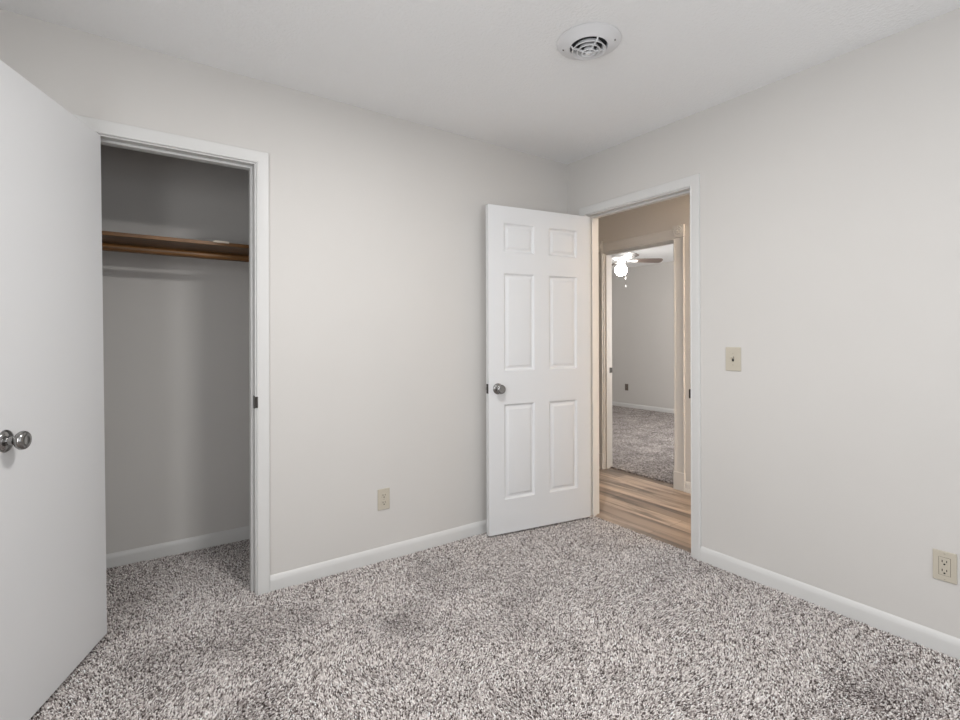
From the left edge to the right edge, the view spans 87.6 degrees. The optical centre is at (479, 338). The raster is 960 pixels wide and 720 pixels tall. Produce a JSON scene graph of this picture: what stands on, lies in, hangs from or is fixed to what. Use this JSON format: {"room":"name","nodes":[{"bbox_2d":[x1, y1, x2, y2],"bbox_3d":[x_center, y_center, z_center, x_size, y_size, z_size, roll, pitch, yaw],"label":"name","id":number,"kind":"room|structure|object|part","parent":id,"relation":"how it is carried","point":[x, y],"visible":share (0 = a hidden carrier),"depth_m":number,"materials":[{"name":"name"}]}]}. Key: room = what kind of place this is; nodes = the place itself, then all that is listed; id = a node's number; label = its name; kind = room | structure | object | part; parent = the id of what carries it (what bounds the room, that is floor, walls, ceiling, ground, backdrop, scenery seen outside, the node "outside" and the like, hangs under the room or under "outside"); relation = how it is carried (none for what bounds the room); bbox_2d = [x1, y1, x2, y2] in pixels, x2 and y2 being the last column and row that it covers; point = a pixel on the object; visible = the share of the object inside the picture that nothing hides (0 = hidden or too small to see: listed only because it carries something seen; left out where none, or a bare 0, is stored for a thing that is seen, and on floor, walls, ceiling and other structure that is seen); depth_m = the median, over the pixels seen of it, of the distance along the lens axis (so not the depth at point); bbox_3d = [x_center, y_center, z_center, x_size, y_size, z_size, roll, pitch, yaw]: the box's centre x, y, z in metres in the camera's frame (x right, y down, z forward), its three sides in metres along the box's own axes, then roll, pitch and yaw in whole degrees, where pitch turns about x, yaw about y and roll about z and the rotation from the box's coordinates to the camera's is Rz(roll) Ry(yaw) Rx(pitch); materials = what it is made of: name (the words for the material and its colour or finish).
{"room":"empty bedroom","nodes":[
{"label":"empty bedroom","id":0,"kind":"room"},
{"bbox_2d":[101,145,249,553],"bbox_3d":[-1.299,-0.001,3.197,3.550,2.450,0.125,0,0,-35],"label":"wall","id":1,"kind":"structure","parent":0,"point":[176,329],"depth_m":2.82,"materials":[{"name":"grey paint"}]},
{"bbox_2d":[102,231,248,261],"bbox_3d":[-1.676,-0.471,2.671,1.528,0.089,0.304,0,0,-35],"label":"closet shelf","id":2,"kind":"object","parent":1,"relation":"attached to","point":[108,237],"visible":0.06,"depth_m":2.65,"materials":[{"name":"brown wood"}]},
{"bbox_2d":[102,243,248,261],"bbox_3d":[-1.617,-0.447,2.588,1.486,0.033,0.033,0,0,-35],"label":"closet rod","id":3,"kind":"object","parent":2,"relation":"attached to","point":[111,247],"visible":0.33,"depth_m":2.59,"materials":[{"name":"brown wood"}]},
{"bbox_2d":[213,240,228,243],"bbox_3d":[-1.395,-0.518,2.696,0.075,0.012,0.028,0,0,-35],"label":"paper scrap","id":4,"kind":"object","parent":2,"relation":"on","point":[217,241],"visible":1,"depth_m":2.68,"materials":[{"name":"white paper"}]},
{"bbox_2d":[106,526,249,568],"bbox_3d":[-1.755,1.182,2.789,1.530,0.086,0.012,0,0,-35],"label":"baseboard","id":5,"kind":"structure","parent":1,"relation":"attached to","point":[130,556],"depth_m":2.81,"materials":[{"name":"white paint"}]},
{"bbox_2d":[0,9,567,574],"bbox_3d":[-0.903,-0.003,2.546,3.650,2.450,0.115,0,0,-35],"label":"wall","id":6,"kind":"structure","parent":0,"point":[377,221],"depth_m":2.63,"materials":[{"name":"grey paint"}]},
{"bbox_2d":[0,60,106,719],"bbox_3d":[-1.476,0.186,1.725,0.149,2.018,0.638,-1,0,-12],"label":"door","id":7,"kind":"structure","parent":6,"relation":"in","point":[53,590],"depth_m":1.68,"materials":[{"name":"white paint"}]},
{"bbox_3d":[-1.369,0.303,1.485,0.047,0.057,0.057,-1,0,-12],"label":"knob","id":8,"kind":"part","parent":7,"relation":"part of","materials":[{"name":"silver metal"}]},
{"bbox_2d":[73,114,269,595],"bbox_3d":[-1.341,0.169,2.230,0.735,2.108,0.129,0,0,-35],"label":"trim","id":9,"kind":"structure","parent":6,"relation":"attached to","point":[113,134],"depth_m":2.37,"materials":[{"name":"white paint"}]},
{"bbox_2d":[270,519,486,591],"bbox_3d":[-0.186,1.177,2.967,1.998,0.086,0.012,0,0,-35],"label":"baseboard","id":10,"kind":"structure","parent":6,"relation":"attached to","point":[308,573],"depth_m":2.69,"materials":[{"name":"white paint"}]},
{"bbox_2d":[378,488,389,510],"bbox_3d":[-0.525,0.877,2.733,0.070,0.114,0.008,0,0,-35],"label":"wall outlet","id":11,"kind":"object","parent":6,"relation":"attached to","point":[383,494],"visible":1,"depth_m":2.73,"materials":[{"name":"beige plastic"}]},
{"bbox_2d":[0,0,959,164],"bbox_3d":[-0.009,-1.282,1.367,3.765,0.100,4.650,0,0,-35],"label":"ceiling","id":12,"kind":"structure","parent":0,"point":[494,72],"depth_m":2.11,"materials":[{"name":"paint"}]},
{"bbox_2d":[557,22,620,59],"bbox_3d":[0.452,-1.207,2.081,0.262,0.052,0.262,0,0,-35],"label":"ceiling vent","id":13,"kind":"object","parent":12,"relation":"in","point":[587,41],"visible":1,"depth_m":2.04,"materials":[{"name":"white metal"}]},
{"bbox_2d":[32,405,959,719],"bbox_3d":[0.976,1.264,4.034,8.430,0.128,8.000,0,0,-35],"label":"floor","id":14,"kind":"structure","parent":0,"point":[851,687],"depth_m":2.37,"materials":[{"name":"carpet"}]},
{"bbox_2d":[30,515,959,719],"bbox_3d":[-0.230,1.206,1.747,3.551,0.012,3.455,0,0,-35],"label":"carpet","id":15,"kind":"structure","parent":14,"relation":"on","point":[479,545],"depth_m":1.96,"materials":[{"name":"grey carpet"}]},
{"bbox_2d":[612,244,672,269],"bbox_3d":[2.020,-1.281,6.638,3.720,0.100,4.950,0,0,-35],"label":"ceiling","id":16,"kind":"structure","parent":0,"point":[664,252],"depth_m":7.45,"materials":[{"name":"paint"}]},
{"bbox_2d":[612,252,662,287],"bbox_3d":[1.899,-0.954,6.747,0.851,0.554,0.851,0,0,43],"label":"ceiling fan","id":17,"kind":"object","parent":16,"relation":"hanging from","point":[620,269],"visible":0.77,"depth_m":6.70,"materials":[{"name":"white metal"}]},
{"bbox_3d":[1.899,-0.920,6.747,0.160,0.158,0.160,0,0,-35],"label":"glass globe","id":18,"kind":"part","parent":17,"relation":"part of","materials":[{"name":"white glass"}]},
{"bbox_3d":[1.912,-1.049,6.382,0.128,0.044,0.400,0,0,-2],"label":"blade","id":19,"kind":"part","parent":17,"relation":"part of","materials":[{"name":"white"}]},
{"bbox_3d":[2.264,-1.050,6.760,0.400,0.044,0.128,0,0,-2],"label":"blade","id":20,"kind":"part","parent":17,"relation":"part of","materials":[{"name":"brown wood"}]},
{"bbox_2d":[612,261,673,408],"bbox_3d":[3.423,-0.009,7.619,0.100,2.450,4.950,0,0,-35],"label":"wall","id":21,"kind":"structure","parent":0,"point":[642,311],"depth_m":8.46,"materials":[{"name":"grey paint"}]},
{"bbox_2d":[612,401,673,412],"bbox_3d":[3.367,1.173,7.605,0.012,0.086,4.500,0,0,-35],"label":"baseboard","id":22,"kind":"structure","parent":21,"relation":"attached to","point":[667,410],"depth_m":8.46,"materials":[{"name":"white paint"}]},
{"bbox_2d":[598,194,690,481],"bbox_3d":[2.257,-0.012,3.166,0.115,2.450,5.100,0,0,-35],"label":"wall","id":23,"kind":"structure","parent":0,"point":[660,216],"depth_m":4.09,"materials":[{"name":"grey paint"}]},
{"bbox_2d":[598,224,685,490],"bbox_3d":[1.393,0.158,4.370,0.153,2.119,0.932,0,0,-35],"label":"trim","id":24,"kind":"structure","parent":23,"relation":"attached to","point":[606,250],"depth_m":4.16,"materials":[{"name":"white paint"}]},
{"bbox_3d":[1.113,0.135,4.683,0.016,1.871,0.090,0,0,-35],"label":"casing","id":25,"kind":"part","parent":24,"relation":"part of","materials":[{"name":"white paint"}]},
{"bbox_3d":[1.349,-0.836,4.343,0.016,0.090,0.736,0,0,-35],"label":"head casing","id":26,"kind":"part","parent":24,"relation":"part of","materials":[{"name":"white paint"}]},
{"bbox_3d":[1.592,0.133,4.000,0.016,1.871,0.090,0,0,-35],"label":"casing","id":27,"kind":"part","parent":24,"relation":"part of","materials":[{"name":"white paint"}]},
{"bbox_2d":[684,481,690,493],"bbox_3d":[2.613,1.168,2.536,0.028,0.086,3.466,0,0,-35],"label":"baseboard","id":28,"kind":"structure","parent":23,"relation":"attached to","point":[687,489],"depth_m":3.93,"materials":[{"name":"white paint"}]},
{"bbox_2d":[568,8,959,638],"bbox_3d":[1.748,-0.012,2.046,0.115,2.450,3.750,0,0,-35],"label":"wall","id":29,"kind":"structure","parent":0,"point":[830,189],"depth_m":2.21,"materials":[{"name":"grey paint"}]},
{"bbox_2d":[486,204,590,535],"bbox_3d":[0.387,0.191,3.204,0.780,2.007,0.149,0,0,-26],"label":"door","id":30,"kind":"structure","parent":29,"relation":"in","point":[538,262],"depth_m":3.17,"materials":[{"name":"white paint"}]},
{"bbox_3d":[0.123,0.307,3.019,0.057,0.057,0.047,0,0,-26],"label":"knob","id":31,"kind":"part","parent":30,"relation":"part of","materials":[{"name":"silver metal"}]},
{"bbox_2d":[579,173,700,559],"bbox_3d":[0.994,0.161,3.121,0.143,2.112,0.887,0,0,-35],"label":"trim","id":32,"kind":"structure","parent":29,"relation":"attached to","point":[688,185],"depth_m":2.82,"materials":[{"name":"white paint"}]},
{"bbox_3d":[1.046,0.161,3.158,0.014,2.112,0.887,0,0,-35],"label":"hall casing","id":33,"kind":"part","parent":32,"relation":"part of","materials":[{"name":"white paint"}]},
{"bbox_2d":[726,347,740,370],"bbox_3d":[1.297,0.106,2.572,0.019,0.122,0.080,0,0,-35],"label":"light switch","id":34,"kind":"object","parent":29,"relation":"attached to","point":[733,354],"visible":1,"depth_m":2.57,"materials":[{"name":"beige plastic"}]},
{"bbox_2d":[700,546,959,659],"bbox_3d":[1.959,1.169,1.637,0.012,0.086,2.646,0,0,-35],"label":"baseboard","id":35,"kind":"structure","parent":29,"relation":"attached to","point":[930,638],"depth_m":2.18,"materials":[{"name":"white paint"}]},
{"bbox_2d":[933,548,956,584],"bbox_3d":[1.771,0.869,1.908,0.008,0.114,0.070,0,0,-35],"label":"wall outlet","id":36,"kind":"object","parent":29,"relation":"attached to","point":[944,563],"visible":1,"depth_m":1.91,"materials":[{"name":"beige plastic"}]},
{"bbox_2d":[938,556,950,576],"bbox_3d":[1.770,0.869,1.907,0.001,0.069,0.035,0,0,-35],"label":"socket","id":37,"kind":"object","parent":36,"relation":"attached to","point":[944,562],"depth_m":1.91,"materials":[{"name":"beige plastic"}]}
]}

